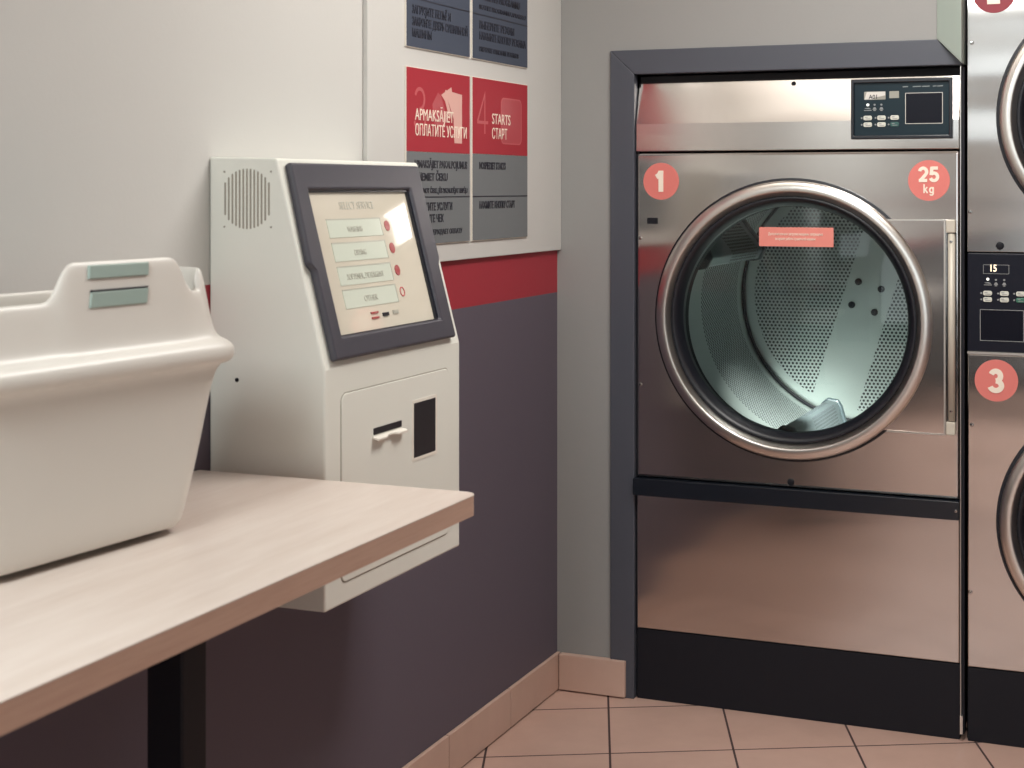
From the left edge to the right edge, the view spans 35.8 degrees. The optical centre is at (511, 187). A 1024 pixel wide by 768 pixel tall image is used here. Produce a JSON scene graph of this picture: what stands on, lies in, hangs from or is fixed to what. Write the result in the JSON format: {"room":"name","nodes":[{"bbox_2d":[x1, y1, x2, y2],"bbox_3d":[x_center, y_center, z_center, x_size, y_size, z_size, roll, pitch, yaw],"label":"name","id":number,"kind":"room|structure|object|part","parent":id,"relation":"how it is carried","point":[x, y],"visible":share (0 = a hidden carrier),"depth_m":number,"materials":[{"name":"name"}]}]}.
{"room":"laundry","nodes":[
{"label":"laundry","id":0,"kind":"room"},
{"bbox_2d":[0,0,639,767],"bbox_3d":[-1.165,0.175,2.078,0.100,2.850,10.050,0,0,23],"label":"wall","id":1,"kind":"structure","parent":0,"point":[114,114],"depth_m":3.48,"materials":[{"name":"white paint"},{"name":"red paint"},{"name":"dark grey paint"}]},
{"bbox_2d":[210,157,458,611],"bbox_3d":[-0.365,0.390,3.488,0.287,0.907,0.646,0,0,23],"label":"kiosk","id":2,"kind":"object","parent":1,"relation":"attached to","point":[328,290],"visible":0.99,"depth_m":3.25,"materials":[{"name":"beige metal"}]},
{"bbox_2d":[224,169,269,228],"bbox_3d":[-0.536,0.022,3.217,0.107,0.123,0.004,0,0,23],"label":"speaker grille","id":3,"kind":"object","parent":2,"relation":"attached to","point":[246,191],"depth_m":3.21,"materials":[{"name":"beige plastic"}]},
{"bbox_3d":[-0.247,0.608,3.441,0.006,0.381,0.510,0,0,23],"label":"service door","id":4,"kind":"part","parent":2,"relation":"part of","materials":[{"name":"beige metal"}]},
{"bbox_2d":[404,66,469,243],"bbox_3d":[-0.195,-0.082,4.223,0.007,0.460,0.396,0,0,23],"label":"sign","id":5,"kind":"object","parent":1,"relation":"attached to","point":[436,103],"visible":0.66,"depth_m":4.23,"materials":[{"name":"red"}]},
{"bbox_2d":[404,0,469,57],"bbox_3d":[-0.195,-0.591,4.223,0.007,0.460,0.396,0,0,23],"label":"sign","id":6,"kind":"object","parent":1,"relation":"attached to","point":[440,26],"visible":1,"depth_m":4.21,"materials":[{"name":"blue"}]},
{"bbox_2d":[363,0,560,261],"bbox_3d":[-0.103,-0.526,4.468,0.014,1.446,1.317,0,0,23],"label":"sign board","id":7,"kind":"object","parent":1,"relation":"attached to","point":[385,55],"depth_m":4.58,"materials":[{"name":"white paint"}]},
{"bbox_2d":[402,651,559,767],"bbox_3d":[-1.423,1.540,1.315,0.013,0.118,8.154,0,0,23],"label":"baseboard","id":8,"kind":"structure","parent":1,"relation":"attached to","point":[455,749],"depth_m":4.57,"materials":[{"name":"tile"}]},
{"bbox_2d":[471,76,527,240],"bbox_3d":[-0.033,-0.082,4.608,0.007,0.460,0.408,0,0,23],"label":"sign","id":9,"kind":"object","parent":1,"relation":"attached to","point":[499,195],"visible":1,"depth_m":4.58,"materials":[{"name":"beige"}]},
{"bbox_2d":[471,0,527,68],"bbox_3d":[-0.033,-0.591,4.608,0.007,0.460,0.408,0,0,23],"label":"sign","id":10,"kind":"object","parent":1,"relation":"attached to","point":[498,27],"visible":1,"depth_m":4.60,"materials":[{"name":"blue printed plastic"}]},
{"bbox_2d":[462,627,1023,767],"bbox_3d":[0.864,1.650,1.229,4.500,0.100,10.050,0,0,23],"label":"floor","id":11,"kind":"structure","parent":0,"point":[568,729],"depth_m":4.59,"materials":[{"name":"beige tile"}]},
{"bbox_2d":[0,470,473,767],"bbox_3d":[-0.786,1.085,2.040,0.621,1.030,2.274,0,0,23],"label":"folding table","id":12,"kind":"object","parent":11,"relation":"on","point":[242,547],"visible":0.96,"depth_m":2.42,"materials":[{"name":"beige laminate"}]},
{"bbox_2d":[0,257,234,575],"bbox_3d":[-0.726,0.341,2.485,0.300,0.458,0.651,0,0,28],"label":"laundry basket","id":13,"kind":"object","parent":12,"relation":"on","point":[107,373],"visible":1,"depth_m":2.42,"materials":[{"name":"white plastic"}]},
{"bbox_3d":[-0.551,1.098,2.609,0.070,0.980,0.070,0,0,23],"label":"leg","id":14,"kind":"part","parent":12,"relation":"part of","materials":[{"name":"black metal"}]},
{"bbox_2d":[633,66,966,738],"bbox_3d":[1.135,0.617,5.486,0.987,1.966,1.586,0,0,23],"label":"dryer","id":15,"kind":"object","parent":11,"relation":"on","point":[796,487],"visible":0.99,"depth_m":4.83,"materials":[{"name":"silver metal"}]},
{"bbox_3d":[0.856,-0.240,4.820,0.985,0.252,0.070,0,0,23],"label":"header panel","id":16,"kind":"part","parent":15,"relation":"part of","materials":[{"name":"silver metal"}]},
{"bbox_3d":[0.849,1.169,4.799,0.982,0.418,0.025,0,0,23],"label":"panel","id":17,"kind":"part","parent":15,"relation":"part of","materials":[{"name":"silver metal"}]},
{"bbox_3d":[0.849,0.397,4.799,0.982,1.014,0.025,0,0,23],"label":"door panel","id":18,"kind":"part","parent":15,"relation":"part of","materials":[{"name":"silver metal"}]},
{"bbox_3d":[0.850,1.490,4.803,0.982,0.219,0.026,0,0,23],"label":"kick plate","id":19,"kind":"part","parent":15,"relation":"part of","materials":[{"name":"black metal"}]},
{"bbox_3d":[1.152,-0.233,4.679,0.294,0.178,0.062,0,0,23],"label":"control panel","id":20,"kind":"part","parent":15,"relation":"part of","materials":[{"name":"black plastic"}]},
{"bbox_3d":[1.163,0.404,4.641,0.206,0.625,0.020,0,0,23],"label":"hinge plate","id":21,"kind":"part","parent":15,"relation":"part of","materials":[{"name":"silver metal"}]},
{"bbox_2d":[960,0,1023,747],"bbox_3d":[1.954,0.400,4.954,0.934,2.400,1.236,0,0,23],"label":"dryer","id":22,"kind":"object","parent":11,"relation":"on","point":[995,28],"visible":1,"depth_m":4.56,"materials":[{"name":"silver metal"}]},
{"bbox_3d":[1.743,-0.268,4.425,0.914,0.904,0.025,0,0,23],"label":"panel","id":23,"kind":"part","parent":22,"relation":"part of","materials":[{"name":"silver metal"}]},
{"bbox_3d":[1.743,0.931,4.425,0.914,0.904,0.025,0,0,23],"label":"panel","id":24,"kind":"part","parent":22,"relation":"part of","materials":[{"name":"silver metal"}]},
{"bbox_3d":[1.745,1.493,4.429,0.914,0.214,0.026,0,0,23],"label":"kick plate","id":25,"kind":"part","parent":22,"relation":"part of","materials":[{"name":"black metal"}]},
{"bbox_3d":[1.744,0.330,4.425,0.914,0.284,0.024,0,0,23],"label":"control panel","id":26,"kind":"part","parent":22,"relation":"part of","materials":[{"name":"black plastic"}]},
{"bbox_3d":[1.400,0.166,4.554,0.023,0.023,0.009,0,0,23],"label":"knob","id":27,"kind":"part","parent":22,"relation":"part of","materials":[{"name":"black plastic"}]},
{"bbox_2d":[557,0,966,657],"bbox_3d":[2.148,0.175,4.296,4.300,2.850,0.100,0,0,23],"label":"wall","id":28,"kind":"structure","parent":0,"point":[590,29],"depth_m":5.03,"materials":[{"name":"grey paint"}]},
{"bbox_2d":[559,652,625,697],"bbox_3d":[0.254,1.541,5.020,0.222,0.116,0.026,0,0,23],"label":"baseboard","id":29,"kind":"structure","parent":28,"relation":"attached to","point":[577,672],"depth_m":5.01,"materials":[{"name":"tile"}]},
{"bbox_2d":[610,39,964,698],"bbox_3d":[0.813,0.584,4.807,1.078,2.032,0.037,0,0,23],"label":"trim","id":30,"kind":"structure","parent":28,"relation":"attached to","point":[625,65],"depth_m":4.97,"materials":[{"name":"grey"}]},
{"bbox_2d":[937,0,965,64],"bbox_3d":[1.271,-0.803,4.601,0.076,0.890,0.114,0,0,23],"label":"trim","id":31,"kind":"structure","parent":28,"relation":"attached to","point":[950,13],"depth_m":4.57,"materials":[{"name":"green paint"}]},
{"bbox_2d":[962,45,966,70],"bbox_3d":[2.784,0.175,5.818,4.300,2.850,0.100,0,0,23],"label":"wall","id":32,"kind":"structure","parent":0,"point":[965,66],"depth_m":6.19,"materials":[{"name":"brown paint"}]}
]}

